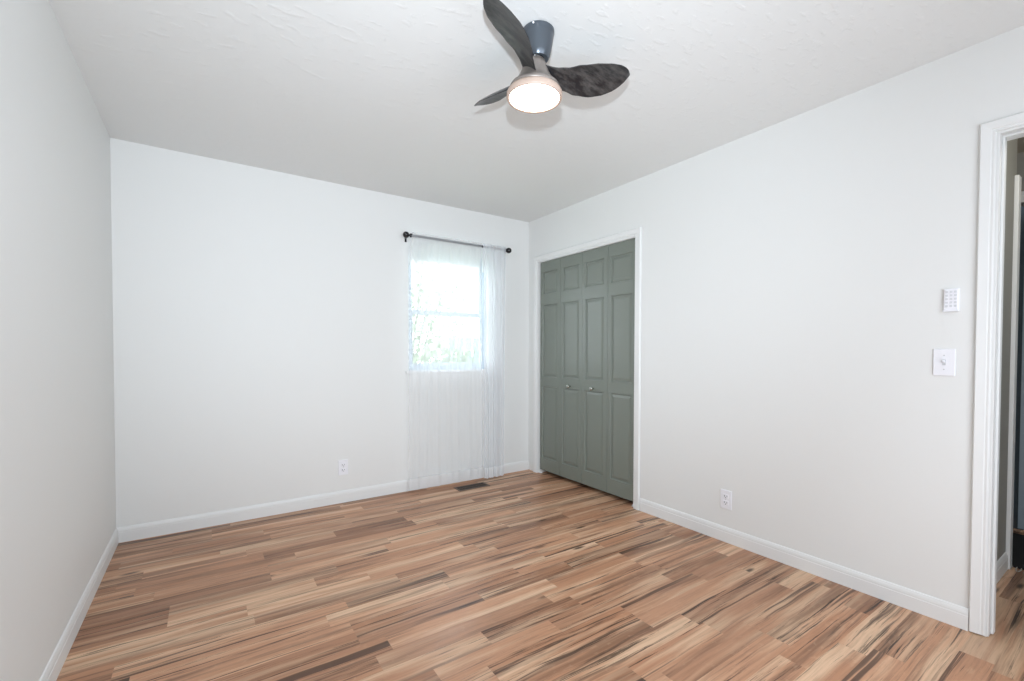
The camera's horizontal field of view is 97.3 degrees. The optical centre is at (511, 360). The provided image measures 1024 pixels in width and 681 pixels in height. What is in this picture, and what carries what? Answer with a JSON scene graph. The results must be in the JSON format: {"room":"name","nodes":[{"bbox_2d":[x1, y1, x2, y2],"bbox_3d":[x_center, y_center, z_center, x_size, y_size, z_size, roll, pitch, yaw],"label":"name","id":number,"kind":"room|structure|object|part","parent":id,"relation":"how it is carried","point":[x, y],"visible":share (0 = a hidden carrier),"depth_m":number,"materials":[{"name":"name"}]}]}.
{"room":"empty bedroom","nodes":[
{"label":"empty bedroom","id":0,"kind":"room"},
{"bbox_2d":[0,0,115,680],"bbox_3d":[-1.243,-0.074,0.907,0.115,2.440,4.530,-1,1,-34],"label":"wall","id":1,"kind":"structure","parent":0,"point":[58,485],"depth_m":1.59,"materials":[{"name":"white paint"}]},
{"bbox_2d":[39,528,118,680],"bbox_3d":[-1.193,1.099,0.967,0.011,0.092,4.298,-1,1,-34],"label":"baseboard","id":2,"kind":"structure","parent":1,"relation":"attached to","point":[54,666],"depth_m":1.88,"materials":[{"name":"white paint"}]},
{"bbox_2d":[110,138,528,527],"bbox_3d":[-1.105,-0.129,3.669,3.216,2.440,0.115,-1,1,-34],"label":"wall","id":3,"kind":"structure","parent":0,"point":[261,316],"depth_m":3.20,"materials":[{"name":"white paint"}]},
{"bbox_2d":[117,460,528,542],"bbox_3d":[-1.119,1.046,3.608,3.099,0.092,0.011,-1,1,-34],"label":"baseboard","id":4,"kind":"structure","parent":3,"relation":"attached to","point":[169,526],"depth_m":3.17,"materials":[{"name":"white paint"}]},
{"bbox_2d":[338,459,347,474],"bbox_3d":[-1.302,0.822,3.480,0.073,0.117,0.008,-1,1,-34],"label":"wall outlet","id":5,"kind":"object","parent":3,"relation":"attached to","point":[342,464],"visible":1,"depth_m":3.48,"materials":[{"name":"white plastic"}]},
{"bbox_2d":[406,259,483,373],"bbox_3d":[-0.563,-0.422,4.011,0.836,1.047,0.127,-1,1,-34],"label":"window","id":6,"kind":"structure","parent":3,"relation":"in","point":[414,368],"depth_m":4.05,"materials":[{"name":"white plastic"}]},
{"bbox_3d":[-0.590,-0.646,4.050,0.720,0.490,0.018,-1,1,-34],"label":"sash","id":7,"kind":"part","parent":6,"relation":"part of","materials":[{"name":"glass"}]},
{"bbox_3d":[-0.552,0.091,4.003,0.836,0.023,0.082,-1,1,-34],"label":"sill","id":8,"kind":"part","parent":6,"relation":"part of","materials":[{"name":"white paint"}]},
{"bbox_3d":[-0.579,-0.196,4.042,0.720,0.490,0.019,-1,1,-34],"label":"sash","id":9,"kind":"part","parent":6,"relation":"part of","materials":[{"name":"glass"}]},
{"bbox_2d":[403,231,511,252],"bbox_3d":[-0.456,-1.022,3.967,1.058,0.071,0.087,-1,1,-34],"label":"curtain rod","id":10,"kind":"object","parent":3,"relation":"attached to","point":[406,234],"visible":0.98,"depth_m":3.84,"materials":[{"name":"grey metal"}]},
{"bbox_2d":[408,233,482,490],"bbox_3d":[-0.560,0.005,3.893,0.705,2.120,0.045,-1,1,-34],"label":"sheer curtain","id":11,"kind":"object","parent":10,"relation":"hanging from","point":[421,251],"visible":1,"depth_m":3.88,"materials":[{"name":"white fabric"}]},
{"bbox_3d":[-0.449,-1.032,3.951,0.937,0.020,0.020,-1,1,-34],"label":"rod","id":12,"kind":"part","parent":10,"relation":"part of","materials":[{"name":"grey metal"}]},
{"bbox_2d":[481,243,505,478],"bbox_3d":[-0.169,0.006,4.157,0.248,2.130,0.060,-1,1,-34],"label":"sheer curtain","id":13,"kind":"object","parent":10,"relation":"hanging from","point":[493,256],"visible":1,"depth_m":4.14,"materials":[{"name":"white fabric"}]},
{"bbox_2d":[49,0,1023,221],"bbox_3d":[0.771,-1.342,2.248,4.976,0.050,4.530,-1,1,-34],"label":"ceiling","id":14,"kind":"structure","parent":0,"point":[381,96],"depth_m":2.10,"materials":[{"name":"white paint"}]},
{"bbox_2d":[474,0,629,113],"bbox_3d":[0.050,-1.175,1.868,0.697,0.270,0.616,-1,1,-34],"label":"ceiling fan","id":15,"kind":"object","parent":14,"relation":"attached to","point":[539,86],"visible":1,"depth_m":1.76,"materials":[{"name":"grey"}]},
{"bbox_3d":[-0.055,-1.149,1.951,0.135,0.081,0.361,-1,1,-34],"label":"blade","id":16,"kind":"part","parent":15,"relation":"part of","materials":[{"name":"grey wood"}]},
{"bbox_3d":[0.012,-1.141,1.593,0.126,0.082,0.361,1,1,28],"label":"blade","id":17,"kind":"part","parent":15,"relation":"part of","materials":[{"name":"grey wood"}]},
{"bbox_2d":[509,84,559,111],"bbox_3d":[0.089,-1.052,1.795,0.199,0.027,0.199,-1,1,-34],"label":"diffuser","id":18,"kind":"object","parent":15,"relation":"attached to","point":[522,97],"depth_m":1.78,"materials":[{"name":"white glass"}]},
{"bbox_3d":[0.302,-1.142,1.837,0.362,0.074,0.127,0,1,-5],"label":"blade","id":19,"kind":"part","parent":15,"relation":"part of","materials":[{"name":"black wood"}]},
{"bbox_2d":[56,469,1023,680],"bbox_3d":[1.318,1.119,2.513,6.300,0.001,4.604,-1,1,-34],"label":"floor","id":20,"kind":"structure","parent":0,"point":[526,575],"depth_m":2.06,"materials":[{"name":"brown wood"}]},
{"bbox_2d":[453,482,489,490],"bbox_3d":[-0.345,1.085,3.894,0.299,0.005,0.120,-1,1,-34],"label":"floor vent","id":21,"kind":"object","parent":20,"relation":"in","point":[481,484],"visible":1,"depth_m":3.89,"materials":[{"name":"brown"}]},
{"bbox_2d":[1010,533,1023,572],"bbox_3d":[3.049,1.117,2.518,0.721,0.010,1.000,-1,1,-34],"label":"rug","id":22,"kind":"object","parent":20,"relation":"on","point":[1018,539],"visible":0.12,"depth_m":2.61,"materials":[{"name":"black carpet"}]},
{"bbox_2d":[528,25,1023,636],"bbox_3d":[1.450,-0.104,2.667,0.115,2.440,4.415,-1,1,-34],"label":"wall","id":23,"kind":"structure","parent":0,"point":[797,270],"depth_m":2.31,"materials":[{"name":"white paint"}]},
{"bbox_2d":[539,238,634,506],"bbox_3d":[0.594,0.083,3.853,0.073,2.016,1.174,-1,1,-34],"label":"door","id":24,"kind":"structure","parent":23,"relation":"in","point":[588,297],"depth_m":3.77,"materials":[{"name":"grey paint"}]},
{"bbox_2d":[533,227,641,509],"bbox_3d":[0.622,0.051,3.874,0.132,2.079,1.295,-1,1,-34],"label":"trim","id":25,"kind":"structure","parent":23,"relation":"attached to","point":[636,233],"depth_m":3.59,"materials":[{"name":"white paint"}]},
{"bbox_2d":[720,489,731,509],"bbox_3d":[1.315,0.852,2.771,0.008,0.117,0.073,-1,1,-34],"label":"wall outlet","id":26,"kind":"object","parent":23,"relation":"attached to","point":[725,495],"visible":1,"depth_m":2.77,"materials":[{"name":"white plastic"}]},
{"bbox_2d":[639,498,968,630],"bbox_3d":[1.428,1.072,2.607,0.011,0.092,1.732,-1,1,-34],"label":"baseboard","id":27,"kind":"structure","parent":23,"relation":"attached to","point":[952,614],"depth_m":2.32,"materials":[{"name":"white paint"}]},
{"bbox_2d":[933,349,955,375],"bbox_3d":[1.861,0.007,1.944,0.017,0.117,0.072,-1,1,-34],"label":"light switch","id":28,"kind":"object","parent":23,"relation":"attached to","point":[944,360],"visible":1,"depth_m":1.94,"materials":[{"name":"white plastic"}]},
{"bbox_2d":[943,288,959,311],"bbox_3d":[1.873,-0.259,1.923,0.015,0.098,0.051,-1,1,-34],"label":"remote","id":29,"kind":"object","parent":23,"relation":"attached to","point":[951,303],"visible":1,"depth_m":1.92,"materials":[{"name":"white plastic"}]},
{"bbox_2d":[969,112,1023,636],"bbox_3d":[2.217,0.089,1.527,0.133,2.096,0.902,-1,1,-34],"label":"trim","id":30,"kind":"structure","parent":23,"relation":"attached to","point":[988,131],"depth_m":1.84,"materials":[{"name":"white paint"}]},
{"bbox_2d":[997,138,1017,560],"bbox_3d":[2.419,-0.104,2.761,0.696,2.440,1.720,0,1,10],"label":"wall","id":31,"kind":"structure","parent":0,"point":[1011,162],"depth_m":2.36,"materials":[{"name":"grey paint"}]},
{"bbox_2d":[996,552,1007,583],"bbox_3d":[2.335,1.082,2.207,0.808,0.092,0.011,-1,1,-34],"label":"baseboard","id":32,"kind":"structure","parent":31,"relation":"attached to","point":[1002,563],"depth_m":2.35,"materials":[{"name":"white paint"}]},
{"bbox_2d":[1005,175,1021,568],"bbox_3d":[2.701,0.069,2.429,0.064,2.110,0.018,-1,1,-34],"label":"trim","id":33,"kind":"structure","parent":31,"relation":"attached to","point":[1018,179],"depth_m":2.41,"materials":[{"name":"white paint"}]},
{"bbox_2d":[1013,206,1023,529],"bbox_3d":[3.606,0.021,2.631,0.040,2.200,1.000,-1,1,-34],"label":"wall","id":34,"kind":"structure","parent":0,"point":[1021,266],"depth_m":2.98,"materials":[{"name":"grey paint"}]},
{"bbox_2d":[1017,152,1023,205],"bbox_3d":[3.403,-0.101,2.733,0.100,2.440,1.900,-1,1,-34],"label":"wall","id":35,"kind":"structure","parent":0,"point":[1020,156],"depth_m":2.87,"materials":[{"name":"grey paint"}]},
{"bbox_2d":[1018,291,1023,528],"bbox_3d":[3.462,0.084,2.505,0.092,1.990,0.848,-1,1,-34],"label":"door","id":36,"kind":"structure","parent":35,"relation":"in","point":[1021,453],"depth_m":2.87,"materials":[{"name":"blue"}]},
{"bbox_2d":[1021,191,1023,202],"bbox_3d":[3.467,-1.032,2.520,0.016,0.070,1.010,-1,1,-34],"label":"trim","id":37,"kind":"structure","parent":35,"relation":"attached to","point":[1022,192],"depth_m":2.85,"materials":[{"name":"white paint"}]},
{"label":"outside","id":38,"kind":"structure","parent":0,"visible":0},
{"bbox_3d":[-2.745,1.267,15.888,20.000,0.050,21.880,-1,1,-34],"label":"ground","id":39,"kind":"structure","parent":38,"visible":0},
{"bbox_2d":[411,264,471,362],"bbox_3d":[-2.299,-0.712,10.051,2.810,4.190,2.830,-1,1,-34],"label":"shrub","id":40,"kind":"object","parent":39,"relation":"on","point":[421,332],"visible":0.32,"depth_m":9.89,"materials":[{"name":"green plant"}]},
{"bbox_3d":[-1.975,-0.199,9.728,0.800,3.179,1.229,0,1,12],"label":"stem","id":41,"kind":"part","parent":40,"relation":"part of","materials":[{"name":"plant"}]},
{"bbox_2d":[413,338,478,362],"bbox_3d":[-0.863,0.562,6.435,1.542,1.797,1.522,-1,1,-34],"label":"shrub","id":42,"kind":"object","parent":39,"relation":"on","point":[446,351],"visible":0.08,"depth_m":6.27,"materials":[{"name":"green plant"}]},
{"bbox_2d":[446,337,478,362],"bbox_3d":[0.553,0.440,10.082,4.450,1.850,0.060,-1,1,-34],"label":"picket fence","id":43,"kind":"object","parent":39,"relation":"on","point":[475,340],"visible":0.05,"depth_m":9.08,"materials":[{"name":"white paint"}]}
]}

